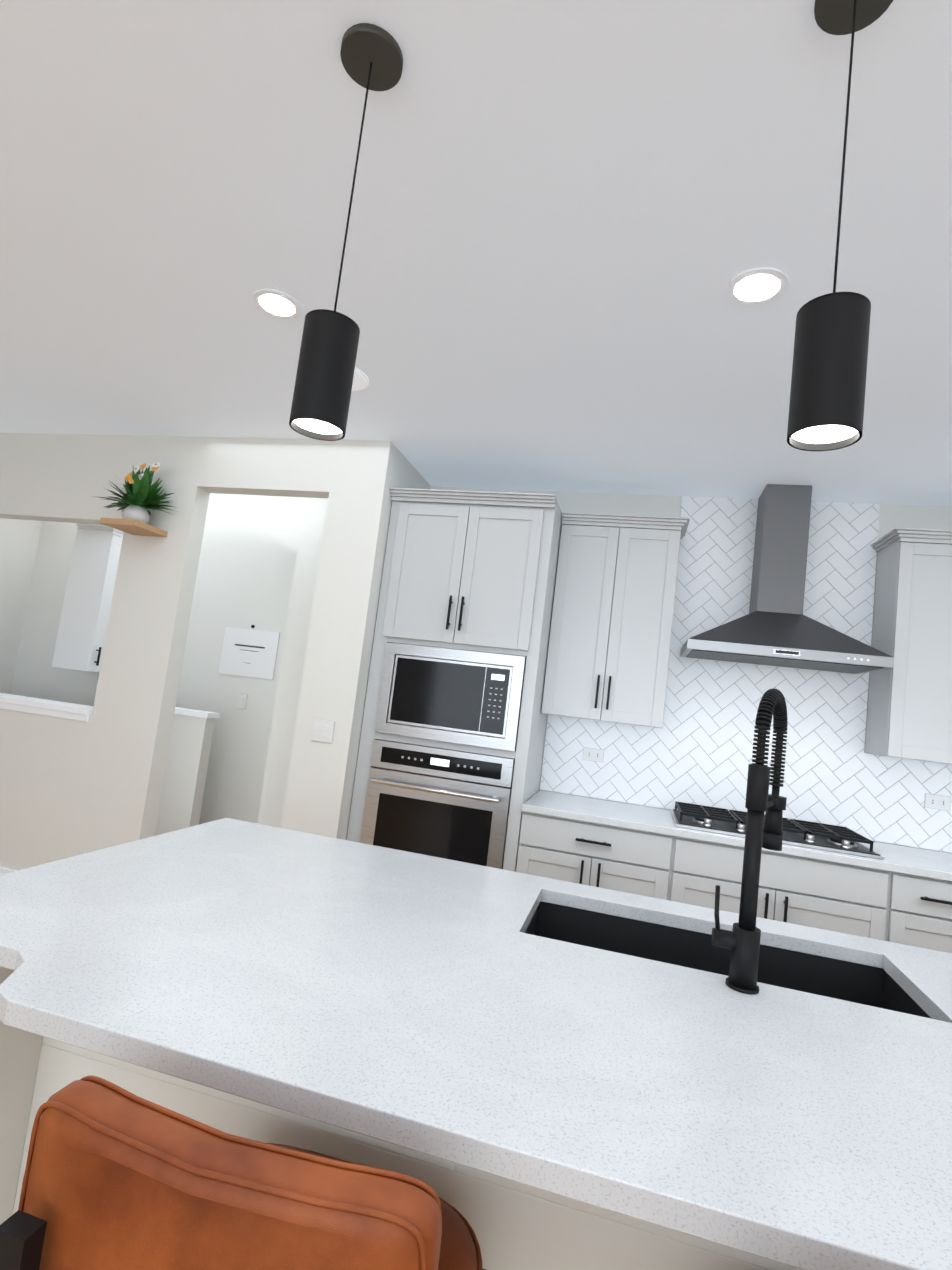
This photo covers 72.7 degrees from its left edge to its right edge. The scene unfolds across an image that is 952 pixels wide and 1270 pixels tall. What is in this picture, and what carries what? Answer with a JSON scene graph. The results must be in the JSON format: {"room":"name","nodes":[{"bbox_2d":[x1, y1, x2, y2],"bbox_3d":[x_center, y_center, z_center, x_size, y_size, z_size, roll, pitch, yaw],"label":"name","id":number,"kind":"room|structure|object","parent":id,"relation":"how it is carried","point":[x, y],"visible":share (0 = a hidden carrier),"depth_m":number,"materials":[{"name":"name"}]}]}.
{"room":"kitchen","nodes":[
{"label":"kitchen","id":0,"kind":"room"},
{"bbox_2d":[0,518,41,693],"bbox_3d":[-4.831,-0.357,1.781,0.120,2.740,10.100,6,-5,14],"label":"wall","id":1,"kind":"structure","parent":0,"point":[19,539],"depth_m":5.40,"materials":[{"name":"beige paint"}]},
{"bbox_2d":[10,504,296,823],"bbox_3d":[-2.206,0.268,5.119,3.660,2.740,0.120,6,-5,14],"label":"wall","id":2,"kind":"structure","parent":0,"point":[244,576],"depth_m":5.05,"materials":[{"name":"beige paint"}]},
{"bbox_2d":[52,523,123,671],"bbox_3d":[-2.902,-0.274,5.074,0.378,1.122,0.476,6,-5,14],"label":"upper cabinet","id":3,"kind":"object","parent":2,"relation":"attached to","point":[84,618],"visible":0.6,"depth_m":4.89,"materials":[{"name":"white wood"}]},
{"bbox_2d":[237,693,247,708],"bbox_3d":[-1.778,0.503,4.918,0.073,0.118,0.010,6,-5,14],"label":"light switch","id":4,"kind":"object","parent":2,"relation":"attached to","point":[242,701],"visible":1,"depth_m":4.92,"materials":[{"name":"white plastic"}]},
{"bbox_2d":[219,625,279,679],"bbox_3d":[-1.736,0.118,4.954,0.470,0.397,0.012,6,-5,14],"label":"sign","id":5,"kind":"object","parent":2,"relation":"attached to","point":[249,653],"visible":1,"depth_m":4.95,"materials":[{"name":"paper"}]},
{"bbox_2d":[0,433,369,870],"bbox_3d":[-2.495,0.123,3.932,3.660,2.740,0.120,6,-5,14],"label":"wall","id":6,"kind":"structure","parent":0,"point":[69,788],"depth_m":3.75,"materials":[{"name":"beige paint"}]},
{"bbox_2d":[0,867,16,874],"bbox_3d":[-3.168,1.369,3.874,2.623,0.105,0.014,6,-5,14],"label":"baseboard","id":7,"kind":"structure","parent":6,"relation":"attached to","point":[3,870],"depth_m":3.75,"materials":[{"name":"white paint"}]},
{"bbox_2d":[0,693,93,721],"bbox_3d":[-3.267,0.375,4.089,2.140,0.077,0.180,6,-5,14],"label":"sill","id":8,"kind":"structure","parent":6,"relation":"on","point":[65,710],"depth_m":3.84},
{"bbox_2d":[100,518,167,536],"bbox_3d":[-1.950,-0.613,3.697,0.239,0.033,0.249,6,-5,14],"label":"floating shelf","id":9,"kind":"object","parent":6,"relation":"attached to","point":[134,527],"visible":1,"depth_m":3.63,"materials":[{"name":"brown wood"}]},
{"bbox_2d":[92,462,177,523],"bbox_3d":[-1.941,-0.816,3.700,0.462,0.369,0.276,6,-5,14],"label":"potted plant","id":10,"kind":"object","parent":9,"relation":"on","point":[140,497],"visible":1,"depth_m":3.67,"materials":[{"name":"green plant"}]},
{"bbox_2d":[311,718,334,742],"bbox_3d":[-0.806,0.504,3.407,0.121,0.118,0.010,6,-5,14],"label":"double light switch","id":11,"kind":"object","parent":6,"relation":"attached to","point":[323,730],"visible":1,"depth_m":3.40,"materials":[{"name":"white plastic"}]},
{"bbox_2d":[315,440,430,839],"bbox_3d":[-0.600,0.336,3.762,0.120,2.740,0.730,6,-5,14],"label":"wall","id":12,"kind":"structure","parent":0,"point":[389,464],"depth_m":3.46,"materials":[{"name":"beige paint"}]},
{"bbox_2d":[0,0,951,506],"bbox_3d":[0.394,-1.272,0.623,10.600,0.100,10.100,6,-5,14],"label":"ceiling","id":13,"kind":"structure","parent":0,"point":[570,220],"depth_m":1.83,"materials":[{"name":"paint"}]},
{"bbox_2d":[253,289,301,318],"bbox_3d":[-0.716,-1.191,2.334,0.170,0.008,0.170,6,-5,14],"label":"recessed light","id":14,"kind":"object","parent":13,"relation":"in","point":[277,303],"visible":1,"depth_m":2.32,"materials":[{"name":"white plastic"}]},
{"bbox_2d":[289,23,402,440],"bbox_3d":[-0.268,-0.817,1.329,0.130,0.825,0.130,6,-5,14],"label":"pendant light","id":15,"kind":"object","parent":13,"relation":"hanging from","point":[371,57],"visible":1,"depth_m":1.28,"materials":[{"name":"black metal"}]},
{"bbox_2d":[352,368,368,390],"bbox_3d":[-0.595,-1.131,2.836,0.250,0.007,0.250,6,-5,14],"label":"ceiling speaker","id":16,"kind":"object","parent":13,"relation":"attached to","point":[360,380],"visible":0.21,"depth_m":2.85},
{"bbox_2d":[727,267,787,304],"bbox_3d":[0.841,-1.040,1.937,0.170,0.008,0.170,6,-5,14],"label":"recessed light","id":17,"kind":"object","parent":13,"relation":"in","point":[758,285],"visible":1,"depth_m":1.93,"materials":[{"name":"white plastic"}]},
{"bbox_2d":[787,0,892,450],"bbox_3d":[0.621,-0.731,1.103,0.130,0.825,0.130,6,-5,14],"label":"pendant light","id":18,"kind":"object","parent":13,"relation":"hanging from","point":[828,382],"visible":1,"depth_m":1.04,"materials":[{"name":"black metal"}]},
{"bbox_2d":[155,486,951,852],"bbox_3d":[0.567,0.491,3.925,6.640,2.740,0.170,6,-5,14],"label":"wall","id":19,"kind":"structure","parent":0,"point":[296,524],"depth_m":4.41,"materials":[{"name":"beige paint"}]},
{"bbox_2d":[541,512,689,727],"bbox_3d":[0.788,-0.079,3.661,0.685,1.129,0.366,6,-5,14],"label":"upper cabinet","id":20,"kind":"object","parent":19,"relation":"attached to","point":[611,627],"visible":1,"depth_m":3.53,"materials":[{"name":"paint"}]},
{"bbox_2d":[540,496,951,852],"bbox_3d":[2.086,0.170,3.501,3.316,1.816,0.007,6,-5,14],"label":"tile backsplash","id":21,"kind":"structure","parent":19,"relation":"attached to","point":[697,749],"depth_m":3.61,"materials":[{"name":"tile"}]},
{"bbox_2d":[583,747,603,762],"bbox_3d":[0.684,0.698,3.770,0.118,0.073,0.008,6,-5,14],"label":"electrical outlet","id":22,"kind":"object","parent":21,"relation":"attached to","point":[593,754],"visible":1,"depth_m":3.77,"materials":[{"name":"white plastic"}]},
{"bbox_2d":[924,793,950,810],"bbox_3d":[2.382,0.863,3.337,0.118,0.073,0.008,6,-5,14],"label":"electrical outlet","id":23,"kind":"object","parent":21,"relation":"attached to","point":[938,802],"visible":1,"depth_m":3.33,"materials":[{"name":"white plastic"}]},
{"bbox_2d":[680,484,893,673],"bbox_3d":[1.619,-0.330,3.417,0.924,0.955,0.493,6,-5,14],"label":"range hood","id":24,"kind":"object","parent":19,"relation":"attached to","point":[775,626],"visible":1,"depth_m":3.38,"materials":[{"name":"silver metal"}]},
{"bbox_2d":[864,535,951,763],"bbox_3d":[2.457,0.104,3.253,0.745,1.090,0.328,6,-5,14],"label":"upper cabinet","id":25,"kind":"object","parent":19,"relation":"attached to","point":[909,709],"depth_m":3.18,"materials":[{"name":"paint"}]},
{"bbox_3d":[0.055,1.536,0.363,10.600,0.100,10.100,6,-5,14],"label":"floor","id":26,"kind":"structure","parent":0,"visible":0},
{"bbox_2d":[0,1075,485,1269],"bbox_3d":[-0.274,1.006,0.791,0.483,0.948,0.500,6,-5,14],"label":"stool","id":27,"kind":"object","parent":26,"relation":"on","point":[116,1177],"visible":1,"depth_m":0.64,"materials":[{"name":"brown leather"}]},
{"bbox_2d":[0,1030,775,1269],"bbox_3d":[0.475,1.169,1.230,2.918,0.884,1.043,6,-5,14],"label":"kitchen island","id":28,"kind":"object","parent":26,"relation":"on","point":[514,1229],"depth_m":1.07,"materials":[{"name":"paint"}]},
{"bbox_2d":[0,818,951,1269],"bbox_3d":[0.506,0.706,1.228,3.090,0.034,1.186,6,-5,14],"label":"island countertop","id":29,"kind":"structure","parent":28,"relation":"on","point":[406,1002],"depth_m":1.00,"materials":[{"name":"white stone"}]},
{"bbox_2d":[536,898,919,1009],"bbox_3d":[0.530,0.855,1.498,0.857,0.228,0.378,6,-5,14],"label":"sink","id":30,"kind":"object","parent":29,"relation":"in","point":[816,969],"depth_m":1.68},
{"bbox_2d":[711,688,787,993],"bbox_3d":[0.597,0.411,1.388,0.159,0.599,0.241,6,-5,14],"label":"faucet","id":31,"kind":"object","parent":29,"relation":"on","point":[741,940],"visible":1,"depth_m":1.30,"materials":[{"name":"black metal"}]},
{"bbox_2d":[347,487,561,871],"bbox_3d":[-0.122,0.505,3.656,0.951,2.500,0.666,6,-5,14],"label":"tall cabinet","id":32,"kind":"object","parent":26,"relation":"on","point":[475,571],"visible":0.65,"depth_m":3.44,"materials":[{"name":"paint"}]},
{"bbox_2d":[360,739,514,868],"bbox_3d":[-0.167,0.980,3.542,0.761,0.732,0.599,6,-5,14],"label":"wall oven","id":33,"kind":"object","parent":32,"relation":"in","point":[441,803],"visible":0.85,"depth_m":3.32,"materials":[{"name":"silver metal"}]},
{"bbox_2d":[375,642,525,750],"bbox_3d":[-0.082,0.344,3.634,0.761,0.482,0.532,6,-5,14],"label":"microwave","id":34,"kind":"object","parent":32,"relation":"in","point":[472,698],"visible":0.98,"depth_m":3.38,"materials":[{"name":"silver metal"}]},
{"bbox_2d":[516,811,691,903],"bbox_3d":[0.635,1.388,3.389,0.799,0.884,0.618,6,-5,14],"label":"base cabinet","id":35,"kind":"object","parent":26,"relation":"on","point":[649,864],"depth_m":3.11,"materials":[{"name":"paint"}]},
{"bbox_2d":[688,839,911,944],"bbox_3d":[1.394,1.461,3.196,1.044,0.884,0.618,6,-5,14],"label":"base cabinet","id":36,"kind":"object","parent":26,"relation":"on","point":[899,908],"depth_m":2.89,"materials":[{"name":"paint"}]},
{"bbox_2d":[908,875,951,952],"bbox_3d":[2.018,1.522,3.036,0.519,0.884,0.618,6,-5,14],"label":"base cabinet","id":37,"kind":"object","parent":26,"relation":"on","point":[931,897],"depth_m":2.77,"materials":[{"name":"paint"}]},
{"bbox_2d":[521,790,951,880],"bbox_3d":[1.901,1.049,3.110,3.316,0.034,0.643,6,-5,14],"label":"countertop","id":38,"kind":"structure","parent":37,"relation":"on","point":[928,863],"depth_m":3.10,"materials":[{"name":"white stone"}]},
{"bbox_2d":[670,801,884,858],"bbox_3d":[1.449,0.957,3.229,0.890,0.060,0.500,6,-5,14],"label":"cooktop","id":39,"kind":"object","parent":38,"relation":"in","point":[828,837],"visible":0.88,"depth_m":3.12,"materials":[{"name":"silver metal"}]}
]}

